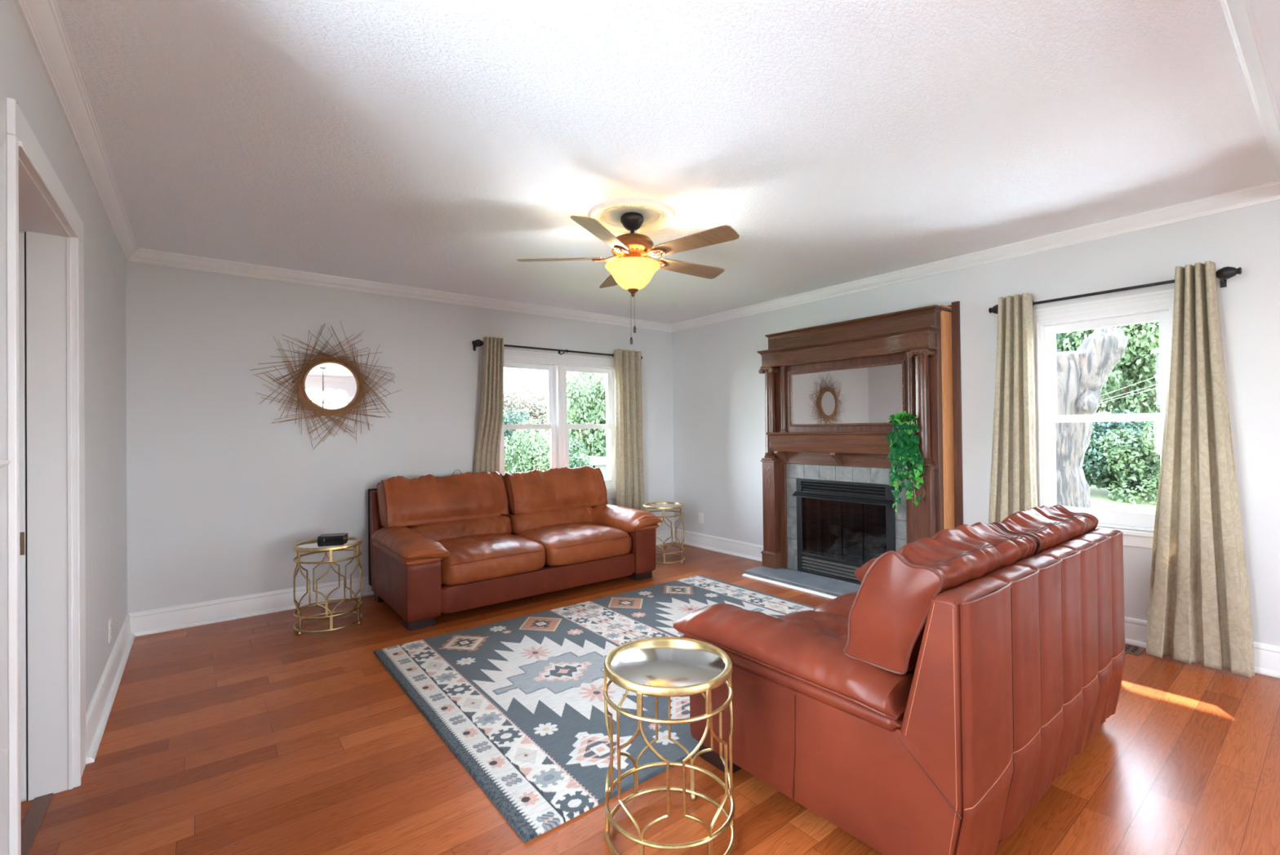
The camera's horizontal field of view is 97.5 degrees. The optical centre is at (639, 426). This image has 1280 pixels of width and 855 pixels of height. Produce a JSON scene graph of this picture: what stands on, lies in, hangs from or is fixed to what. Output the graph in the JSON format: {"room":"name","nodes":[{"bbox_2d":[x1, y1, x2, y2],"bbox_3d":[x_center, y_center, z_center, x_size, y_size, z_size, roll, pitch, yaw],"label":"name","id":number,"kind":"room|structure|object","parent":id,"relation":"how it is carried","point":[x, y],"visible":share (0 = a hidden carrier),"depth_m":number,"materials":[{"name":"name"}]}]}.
{"room":"living room","nodes":[
{"label":"living room","id":0,"kind":"room"},
{"bbox_2d":[0,0,127,854],"bbox_3d":[-0.738,0.047,0.139,0.200,2.625,9.130,0,-1,-38],"label":"wall","id":1,"kind":"structure","parent":0,"point":[23,77],"depth_m":2.53,"materials":[{"name":"paint"}]},
{"bbox_2d":[0,459,10,469],"bbox_3d":[-1.511,0.135,1.314,0.030,0.115,0.105,0,-1,-38],"label":"chair rail","id":2,"kind":"object","parent":1,"relation":"attached to","point":[3,463],"visible":1,"depth_m":1.34,"materials":[{"name":"white paint"}]},
{"bbox_2d":[5,97,86,854],"bbox_3d":[-2.045,0.268,1.827,0.225,2.238,1.095,0,-1,-38],"label":"door frame","id":3,"kind":"structure","parent":1,"relation":"in","point":[46,572],"depth_m":2.11,"materials":[{"name":"white paint"}]},
{"bbox_2d":[13,0,137,261],"bbox_3d":[-1.932,-1.196,1.872,0.068,0.085,4.962,0,-1,-38],"label":"crown molding","id":4,"kind":"structure","parent":1,"relation":"attached to","point":[42,21],"depth_m":2.06,"materials":[{"name":"white paint"}]},
{"bbox_2d":[85,613,134,764],"bbox_3d":[-2.863,1.327,3.058,0.040,0.157,1.880,0,-1,-38],"label":"baseboard","id":5,"kind":"structure","parent":1,"relation":"attached to","point":[97,714],"depth_m":2.79,"materials":[{"name":"white paint"}]},
{"bbox_2d":[108,617,111,643],"bbox_3d":[-2.872,1.106,3.042,0.008,0.116,0.072,0,-1,-38],"label":"wall outlet","id":6,"kind":"object","parent":1,"relation":"attached to","point":[109,620],"visible":1,"depth_m":3.02,"materials":[{"name":"white plastic"}]},
{"bbox_2d":[125,261,674,613],"bbox_3d":[-2.228,0.099,4.897,6.930,2.625,0.200,0,-1,-38],"label":"wall","id":7,"kind":"structure","parent":0,"point":[220,494],"depth_m":4.33,"materials":[{"name":"paint"}]},
{"bbox_2d":[249,321,401,448],"bbox_3d":[-2.496,-0.338,4.536,1.082,1.054,0.040,0,-1,-38],"label":"sunburst mirror","id":8,"kind":"object","parent":7,"relation":"attached to","point":[327,385],"visible":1,"depth_m":4.52,"materials":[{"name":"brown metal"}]},
{"bbox_2d":[302,360,359,410],"bbox_3d":[-2.495,-0.327,4.534,0.404,0.404,0.030,0,-1,-38],"label":"mirror","id":9,"kind":"object","parent":8,"relation":"attached to","point":[326,385],"depth_m":4.52,"materials":[{"name":"silver mirror"}]},
{"bbox_2d":[126,247,671,332],"bbox_3d":[-1.528,-1.176,5.296,4.925,0.085,0.068,0,-1,-38],"label":"crown molding","id":10,"kind":"structure","parent":7,"relation":"attached to","point":[144,255],"depth_m":4.68,"materials":[{"name":"white paint"}]},
{"bbox_2d":[128,528,674,636],"bbox_3d":[-1.508,1.328,5.288,4.925,0.157,0.040,0,-1,-38],"label":"baseboard","id":11,"kind":"structure","parent":7,"relation":"attached to","point":[146,622],"depth_m":4.15,"materials":[{"name":"white paint"}]},
{"bbox_2d":[471,339,642,358],"bbox_3d":[-0.785,-0.767,5.829,1.990,0.094,0.134,0,-1,-38],"label":"curtain rod","id":12,"kind":"object","parent":7,"relation":"attached to","point":[476,343],"visible":0.67,"depth_m":5.61,"materials":[{"name":"black metal"}]},
{"bbox_2d":[474,336,503,473],"bbox_3d":[-1.435,0.278,5.246,0.338,2.222,0.128,0,-1,-38],"label":"window curtain","id":13,"kind":"object","parent":12,"relation":"hanging from","point":[491,407],"visible":0.59,"depth_m":5.26,"materials":[{"name":"beige fabric"}]},
{"bbox_2d":[612,349,644,510],"bbox_3d":[-0.104,0.269,6.258,0.402,2.221,0.118,0,-1,-38],"label":"window curtain","id":14,"kind":"object","parent":12,"relation":"hanging from","point":[627,364],"visible":0.76,"depth_m":6.20,"materials":[{"name":"beige fabric"}]},
{"bbox_2d":[499,349,616,498],"bbox_3d":[-0.858,0.025,5.937,1.640,1.557,0.246,0,-1,-38],"label":"window","id":15,"kind":"structure","parent":7,"relation":"in","point":[557,366],"depth_m":5.87,"materials":[{"name":"white paint"}]},
{"bbox_2d":[21,542,1279,854],"bbox_3d":[0.664,1.411,1.214,6.930,0.120,9.530,0,-1,-38],"label":"floor","id":16,"kind":"structure","parent":0,"point":[254,735],"depth_m":2.23,"materials":[{"name":"brown wood"}]},
{"bbox_2d":[21,792,53,854],"bbox_3d":[-1.976,1.383,1.771,0.050,0.006,0.880,0,-1,-38],"label":"threshold","id":17,"kind":"object","parent":16,"relation":"on","point":[31,824],"visible":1,"depth_m":1.97,"materials":[{"name":"brown wood"}]},
{"bbox_2d":[293,536,362,635],"bbox_3d":[-2.203,1.112,3.972,0.433,0.585,0.430,-1,0,-3],"label":"drum side table","id":18,"kind":"object","parent":16,"relation":"on","point":[310,545],"visible":0.97,"depth_m":3.90,"materials":[{"name":"gold metal"}]},
{"bbox_2d":[297,537,358,547],"bbox_3d":[-2.208,0.829,3.974,0.390,0.007,0.390,-1,0,-3],"label":"tabletop","id":19,"kind":"object","parent":18,"relation":"on","point":[351,542],"depth_m":3.92,"materials":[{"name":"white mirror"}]},
{"bbox_2d":[317,533,347,544],"bbox_3d":[-2.192,0.803,4.004,0.170,0.058,0.113,-1,0,-14],"label":"lidded box","id":20,"kind":"object","parent":18,"relation":"on","point":[333,538],"visible":1,"depth_m":3.96,"materials":[{"name":"black paint"}]},
{"bbox_2d":[368,465,662,631],"bbox_3d":[-1.031,0.895,4.868,2.256,1.005,1.171,0,-1,-38],"label":"leather sofa","id":21,"kind":"object","parent":16,"relation":"on","point":[453,543],"visible":1,"depth_m":4.58,"materials":[{"name":"brown leather"}]},
{"bbox_2d":[370,525,450,560],"bbox_3d":[-1.732,0.867,4.193,0.320,0.188,0.970,0,-1,-38],"label":"armrest","id":22,"kind":"object","parent":21,"relation":"on","point":[395,543],"depth_m":3.95,"materials":[{"name":"leather"}]},
{"bbox_2d":[377,471,507,527],"bbox_3d":[-1.664,0.603,4.805,1.054,0.408,0.342,0,-1,-38],"label":"cushion","id":23,"kind":"object","parent":21,"relation":"on","point":[428,500],"depth_m":4.66,"materials":[{"name":"leather"}]},
{"bbox_2d":[405,514,511,540],"bbox_3d":[-1.528,0.883,4.787,0.874,0.220,0.309,0,-1,-38],"label":"lumbar cushion","id":24,"kind":"object","parent":21,"relation":"on","point":[447,527],"depth_m":4.68,"materials":[{"name":"leather"}]},
{"bbox_2d":[435,533,545,585],"bbox_3d":[-1.281,1.024,4.490,0.856,0.259,0.823,0,-1,-38],"label":"seat cushion","id":25,"kind":"object","parent":21,"relation":"on","point":[473,558],"depth_m":4.23,"materials":[{"name":"leather"}]},
{"bbox_2d":[506,506,593,533],"bbox_3d":[-0.833,0.879,5.330,0.874,0.220,0.311,0,-1,-38],"label":"lumbar cushion","id":26,"kind":"object","parent":21,"relation":"on","point":[522,520],"depth_m":5.17,"materials":[{"name":"leather"}]},
{"bbox_2d":[502,465,607,513],"bbox_3d":[-0.821,0.601,5.464,1.054,0.407,0.338,0,-1,-38],"label":"cushion","id":27,"kind":"object","parent":21,"relation":"on","point":[556,490],"depth_m":5.33,"materials":[{"name":"leather"}]},
{"bbox_2d":[513,521,631,566],"bbox_3d":[-0.605,1.020,5.021,0.856,0.259,0.822,0,-1,-38],"label":"seat cushion","id":28,"kind":"object","parent":21,"relation":"on","point":[566,544],"depth_m":4.78,"materials":[{"name":"leather"}]},
{"bbox_2d":[591,503,662,532],"bbox_3d":[-0.208,0.860,5.386,0.320,0.185,0.970,0,-1,-38],"label":"sofa arm","id":29,"kind":"object","parent":21,"relation":"on","point":[625,519],"depth_m":5.13,"materials":[{"name":"leather"}]},
{"bbox_2d":[373,574,815,843],"bbox_3d":[0.088,1.367,3.511,2.795,0.014,2.063,0,-1,-38],"label":"area rug","id":30,"kind":"object","parent":16,"relation":"on","point":[518,702],"visible":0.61,"depth_m":2.82,"materials":[{"name":"fabric"}]},
{"bbox_2d":[643,501,684,563],"bbox_3d":[0.247,1.097,5.800,0.433,0.585,0.430,-1,0,32],"label":"drum side table","id":31,"kind":"object","parent":16,"relation":"on","point":[663,505],"visible":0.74,"depth_m":5.70,"materials":[{"name":"gold metal"}]},
{"bbox_2d":[644,502,681,506],"bbox_3d":[0.242,0.814,5.803,0.390,0.007,0.390,-1,0,32],"label":"tabletop","id":32,"kind":"object","parent":31,"relation":"on","point":[651,504],"depth_m":5.80,"materials":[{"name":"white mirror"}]},
{"bbox_2d":[603,636,735,854],"bbox_3d":[0.097,1.070,1.866,0.430,0.585,0.433,0,0,-33],"label":"drum side table","id":33,"kind":"object","parent":16,"relation":"on","point":[668,667],"visible":1,"depth_m":1.80,"materials":[{"name":"gold metal"}]},
{"bbox_2d":[609,640,725,686],"bbox_3d":[0.093,0.787,1.870,0.390,0.007,0.390,0,0,-33],"label":"table top","id":34,"kind":"object","parent":33,"relation":"on","point":[633,663],"depth_m":1.85,"materials":[{"name":"metal"}]},
{"bbox_2d":[742,565,860,599],"bbox_3d":[1.691,1.340,4.708,0.600,0.050,1.662,0,-1,-38],"label":"hearth","id":35,"kind":"object","parent":16,"relation":"on","point":[824,586],"visible":0.34,"depth_m":4.80,"materials":[{"name":"stone"}]},
{"bbox_2d":[791,478,895,584],"bbox_3d":[1.912,0.890,4.928,0.622,0.843,0.925,0,-1,-38],"label":"gas fireplace","id":36,"kind":"object","parent":35,"relation":"on","point":[842,526],"visible":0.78,"depth_m":4.93,"materials":[{"name":"black metal"}]},
{"bbox_2d":[791,491,892,506],"bbox_3d":[1.684,0.608,4.762,0.062,0.041,0.913,0,-1,-38],"label":"hood","id":37,"kind":"object","parent":36,"relation":"attached to","point":[887,501],"depth_m":4.71,"materials":[{"name":"black metal"}]},
{"bbox_2d":[673,504,1124,854],"bbox_3d":[1.163,0.854,2.447,1.716,1.001,1.170,0,-1,-38],"label":"leather loveseat","id":38,"kind":"object","parent":16,"relation":"on","point":[925,708],"visible":0.99,"depth_m":1.77,"materials":[{"name":"brown leather"}]},
{"bbox_2d":[673,603,915,718],"bbox_3d":[0.551,0.827,2.095,0.320,0.184,0.970,0,-1,-38],"label":"armrest","id":39,"kind":"object","parent":38,"relation":"on","point":[815,668],"depth_m":1.90,"materials":[{"name":"leather"}]},
{"bbox_2d":[777,609,848,639],"bbox_3d":[0.845,0.984,2.375,0.586,0.259,0.823,0,-1,-38],"label":"seat cushion","id":40,"kind":"object","parent":38,"relation":"on","point":[834,624],"depth_m":2.49,"materials":[{"name":"leather"}]},
{"bbox_2d":[814,591,857,617],"bbox_3d":[1.309,0.982,2.739,0.586,0.258,0.824,0,-1,-38],"label":"seat cushion","id":41,"kind":"object","parent":38,"relation":"on","point":[840,606],"depth_m":2.81,"materials":[{"name":"leather"}]},
{"bbox_2d":[854,557,877,582],"bbox_3d":[1.651,0.819,2.956,0.320,0.187,0.970,0,-1,-38],"label":"pillow","id":42,"kind":"object","parent":38,"relation":"on","point":[860,572],"depth_m":3.22,"materials":[{"name":"leather"}]},
{"bbox_2d":[846,521,1034,671],"bbox_3d":[1.053,0.554,1.936,0.784,0.407,0.345,0,-1,-38],"label":"cushion","id":43,"kind":"object","parent":38,"relation":"on","point":[888,614],"depth_m":1.72,"materials":[{"name":"leather"}]},
{"bbox_2d":[994,505,1096,555],"bbox_3d":[1.682,0.552,2.430,0.784,0.402,0.339,0,-1,-38],"label":"cushion","id":44,"kind":"object","parent":38,"relation":"on","point":[1054,527],"depth_m":2.27,"materials":[{"name":"leather"}]},
{"bbox_2d":[1124,644,1145,655],"bbox_3d":[2.872,1.338,3.447,0.160,0.007,0.322,0,-1,-38],"label":"floor vent","id":45,"kind":"object","parent":16,"relation":"in","point":[1133,650],"visible":0.24,"depth_m":3.34,"materials":[{"name":"brown metal"}]},
{"bbox_2d":[55,0,1278,324],"bbox_3d":[0.632,-1.333,1.234,6.930,0.120,9.530,0,-1,-38],"label":"ceiling","id":46,"kind":"structure","parent":0,"point":[442,145],"depth_m":2.37,"materials":[{"name":"white paint"}]},
{"bbox_2d":[587,197,675,233],"bbox_3d":[-0.047,-1.236,3.327,0.520,0.028,0.520,0,-1,-38],"label":"ceiling medallion","id":47,"kind":"object","parent":46,"relation":"attached to","point":[657,215],"visible":0.85,"depth_m":3.26,"materials":[{"name":"beige paint"}]},
{"bbox_2d":[516,212,739,344],"bbox_3d":[-0.004,-0.866,3.338,1.291,0.761,1.323,0,-1,-38],"label":"ceiling fan","id":48,"kind":"object","parent":47,"relation":"hanging from","point":[633,269],"visible":1,"depth_m":3.23,"materials":[{"name":"brown wood"}]},
{"bbox_2d":[1250,0,1279,116],"bbox_3d":[1.629,-1.240,1.263,4.925,0.090,0.388,0,-1,-38],"label":"beam","id":49,"kind":"structure","parent":46,"relation":"attached to","point":[1266,12],"depth_m":1.71,"materials":[{"name":"paint"}]},
{"bbox_2d":[671,199,1279,646],"bbox_3d":[3.297,0.023,3.299,0.200,2.625,9.130,0,-1,-38],"label":"wall","id":50,"kind":"structure","parent":0,"point":[718,387],"depth_m":3.89,"materials":[{"name":"paint"}]},
{"bbox_2d":[698,512,703,523],"bbox_3d":[0.702,1.054,6.452,0.008,0.116,0.072,0,-1,-38],"label":"wall outlet","id":51,"kind":"object","parent":50,"relation":"attached to","point":[700,514],"visible":1,"depth_m":6.45,"materials":[{"name":"white plastic"}]},
{"bbox_2d":[756,301,963,568],"bbox_3d":[1.761,0.214,4.769,0.408,2.300,1.667,0,-1,-38],"label":"fireplace mantel","id":52,"kind":"object","parent":50,"relation":"attached to","point":[833,390],"visible":0.86,"depth_m":4.55,"materials":[{"name":"brown wood"}]},
{"bbox_2d":[765,431,917,435],"bbox_3d":[1.652,0.063,4.716,0.173,0.032,1.356,0,-1,-38],"label":"shelf","id":53,"kind":"object","parent":52,"relation":"attached to","point":[771,433],"depth_m":4.72,"materials":[{"name":"brown wood"}]},
{"bbox_2d":[786,463,906,569],"bbox_3d":[1.729,0.825,4.794,0.024,0.980,1.138,0,-1,-38],"label":"surround","id":54,"kind":"object","parent":52,"relation":"attached to","point":[876,475],"visible":0.72,"depth_m":4.86,"materials":[{"name":"tile"}]},
{"bbox_2d":[788,360,906,426],"bbox_3d":[1.714,-0.253,4.757,0.023,0.499,1.084,0,-1,-38],"label":"mirror","id":55,"kind":"object","parent":52,"relation":"attached to","point":[863,393],"depth_m":4.71,"materials":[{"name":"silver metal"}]},
{"bbox_2d":[885,411,924,512],"bbox_3d":[1.968,0.264,4.152,0.184,0.755,0.309,0,-1,-38],"label":"trailing ivy","id":56,"kind":"object","parent":52,"relation":"hanging from","point":[904,442],"visible":1,"depth_m":4.12,"materials":[{"name":"green plant"}]},
{"bbox_2d":[671,180,1279,332],"bbox_3d":[1.892,-1.219,4.867,0.068,0.085,4.962,0,-1,-38],"label":"crown molding","id":57,"kind":"structure","parent":50,"relation":"attached to","point":[1270,191],"depth_m":3.84,"materials":[{"name":"white paint"}]},
{"bbox_2d":[674,528,1279,678],"bbox_3d":[3.217,1.258,3.216,0.040,0.157,9.130,0,-1,-38],"label":"baseboard","id":58,"kind":"structure","parent":50,"relation":"attached to","point":[1266,656],"depth_m":3.48,"materials":[{"name":"white paint"}]},
{"bbox_2d":[1032,288,1174,548],"bbox_3d":[3.007,-0.032,3.626,0.246,1.547,0.900,0,-1,-38],"label":"window","id":59,"kind":"structure","parent":50,"relation":"in","point":[1153,306],"depth_m":3.64,"materials":[{"name":"white paint"}]},
{"bbox_2d":[988,266,1241,314],"bbox_3d":[2.896,-0.821,3.535,0.134,0.094,1.230,0,-1,-38],"label":"curtain rod","id":60,"kind":"object","parent":50,"relation":"attached to","point":[1223,273],"visible":0.68,"depth_m":3.34,"materials":[{"name":"black metal"}]},
{"bbox_2d":[988,293,1037,523],"bbox_3d":[2.542,0.222,3.878,0.123,2.222,0.364,0,-1,-38],"label":"window curtain","id":61,"kind":"object","parent":60,"relation":"hanging from","point":[1013,487],"visible":0.61,"depth_m":3.81,"materials":[{"name":"beige fabric"}]},
{"bbox_2d":[1146,260,1254,677],"bbox_3d":[3.091,0.211,3.134,0.104,2.225,0.436,0,-1,-38],"label":"window curtain","id":62,"kind":"object","parent":60,"relation":"hanging from","point":[1199,611],"visible":1,"depth_m":3.11,"materials":[{"name":"beige fabric"}]},
{"bbox_2d":[1219,0,1279,181],"bbox_3d":[1.489,-1.240,1.443,4.925,0.085,0.068,0,-1,-38],"label":"crown molding","id":63,"kind":"structure","parent":50,"relation":"attached to","point":[1238,14],"depth_m":1.94,"materials":[{"name":"white paint"}]},
{"label":"outside","id":64,"kind":"structure","parent":0,"visible":0},
{"bbox_2d":[1089,474,1156,513],"bbox_3d":[7.641,2.433,18.645,125.000,4.635,120.000,0,-1,-38],"label":"terrain","id":65,"kind":"structure","parent":64,"point":[1099,498],"depth_m":14.75,"materials":[{"name":"green plant"}]},
{"bbox_2d":[502,404,537,468],"bbox_3d":[-6.610,2.385,27.144,4.385,7.542,3.504,-1,0,28],"label":"tree","id":66,"kind":"object","parent":65,"relation":"on","point":[509,420],"visible":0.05,"depth_m":26.20,"materials":[{"name":"green plant"}]},
{"bbox_2d":[502,379,550,442],"bbox_3d":[-8.435,1.664,43.788,6.830,10.849,7.980,-1,0,1],"label":"tree","id":67,"kind":"object","parent":65,"relation":"on","point":[534,408],"visible":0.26,"depth_m":42.61,"materials":[{"name":"green plant"}]},
{"bbox_2d":[504,417,550,474],"bbox_3d":[-3.903,2.689,20.179,3.036,6.008,2.990,-1,-1,42],"label":"tree","id":68,"kind":"object","parent":65,"relation":"on","point":[534,455],"visible":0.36,"depth_m":19.69,"materials":[{"name":"green plant"}]},
{"bbox_2d":[512,435,593,468],"bbox_3d":[-3.383,3.135,22.061,3.478,5.630,3.191,-1,0,-6],"label":"tree","id":69,"kind":"object","parent":65,"relation":"on","point":[575,461],"visible":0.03,"depth_m":21.65,"materials":[{"name":"green plant"}]},
{"bbox_2d":[544,371,606,460],"bbox_3d":[-1.938,1.627,25.044,4.108,9.715,4.045,-1,0,6],"label":"tree","id":70,"kind":"object","parent":65,"relation":"on","point":[596,414],"visible":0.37,"depth_m":24.38,"materials":[{"name":"green plant"}]},
{"bbox_2d":[566,376,605,419],"bbox_3d":[-4.240,1.191,50.151,7.175,11.678,5.734,-1,0,-10],"label":"tree","id":71,"kind":"object","parent":65,"relation":"on","point":[599,376],"visible":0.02,"depth_m":50.08,"materials":[{"name":"green plant"}]},
{"bbox_2d":[576,384,605,447],"bbox_3d":[-1.280,2.212,27.132,4.076,8.470,4.266,-1,0,-16],"label":"tree","id":72,"kind":"object","parent":65,"relation":"on","point":[590,384],"visible":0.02,"depth_m":25.56,"materials":[{"name":"green plant"}]},
{"bbox_2d":[581,455,606,479],"bbox_3d":[-1.682,2.967,22.768,1.360,3.502,1.400,0,-1,-38],"label":"garden shed","id":73,"kind":"object","parent":65,"relation":"on","point":[600,462],"visible":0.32,"depth_m":22.21,"materials":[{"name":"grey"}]},
{"bbox_2d":[1056,331,1088,351],"bbox_3d":[14.423,-1.843,20.359,6.378,11.556,5.097,-1,0,-1],"label":"tree","id":74,"kind":"object","parent":65,"relation":"on","point":[1059,335],"visible":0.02,"depth_m":18.28,"materials":[{"name":"green plant"}]},
{"bbox_2d":[1055,327,1128,508],"bbox_3d":[5.637,0.455,7.395,0.959,3.367,1.273,0,-1,-38],"label":"trunk","id":75,"kind":"object","parent":65,"relation":"on","point":[1082,374],"visible":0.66,"depth_m":7.10,"materials":[{"name":"grey plant"}]},
{"bbox_2d":[1084,426,1122,488],"bbox_3d":[12.322,0.958,17.202,2.674,2.392,3.508,-1,0,-9],"label":"shrub","id":76,"kind":"object","parent":65,"relation":"on","point":[1099,481],"visible":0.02,"depth_m":15.82,"materials":[{"name":"green plant"}]},
{"bbox_2d":[1056,321,1160,433],"bbox_3d":[15.256,-1.123,17.465,4.108,9.203,4.045,-1,-1,40],"label":"tree","id":77,"kind":"object","parent":65,"relation":"on","point":[1140,360],"visible":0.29,"depth_m":16.94,"materials":[{"name":"green leaves"},{"name":"pale grey bark"}]},
{"bbox_2d":[1082,409,1159,494],"bbox_3d":[13.447,0.834,16.164,3.105,2.597,2.690,-1,0,27],"label":"shrub","id":78,"kind":"object","parent":65,"relation":"on","point":[1104,427],"visible":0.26,"depth_m":15.46,"materials":[{"name":"green plant"}]},
{"bbox_2d":[1095,421,1160,504],"bbox_3d":[13.919,1.107,14.537,2.415,2.765,2.879,-1,0,-15],"label":"shrub","id":79,"kind":"object","parent":65,"relation":"on","point":[1146,441],"visible":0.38,"depth_m":14.81,"materials":[{"name":"green plant"}]},
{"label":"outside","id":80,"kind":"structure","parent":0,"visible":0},
{"bbox_2d":[1100,375,1159,395],"bbox_3d":[10.572,-1.612,9.194,0.007,2.177,5.403,0,-1,-38],"label":"cable","id":81,"kind":"object","parent":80,"point":[1157,375],"visible":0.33,"depth_m":10.73,"materials":[{"name":"grey plastic"}]},
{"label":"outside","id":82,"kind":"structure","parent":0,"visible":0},
{"bbox_2d":[1100,383,1158,400],"bbox_3d":[10.575,-1.367,9.193,0.007,1.848,5.403,0,-1,-38],"label":"cable","id":83,"kind":"object","parent":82,"point":[1157,384],"visible":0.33,"depth_m":10.76,"materials":[{"name":"grey plastic"}]},
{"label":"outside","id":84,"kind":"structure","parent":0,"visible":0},
{"bbox_2d":[1100,386,1159,403],"bbox_3d":[10.576,-1.267,9.192,0.007,1.728,5.402,0,-1,-38],"label":"cable","id":85,"kind":"object","parent":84,"point":[1158,387],"visible":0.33,"depth_m":10.73,"materials":[{"name":"grey plastic"}]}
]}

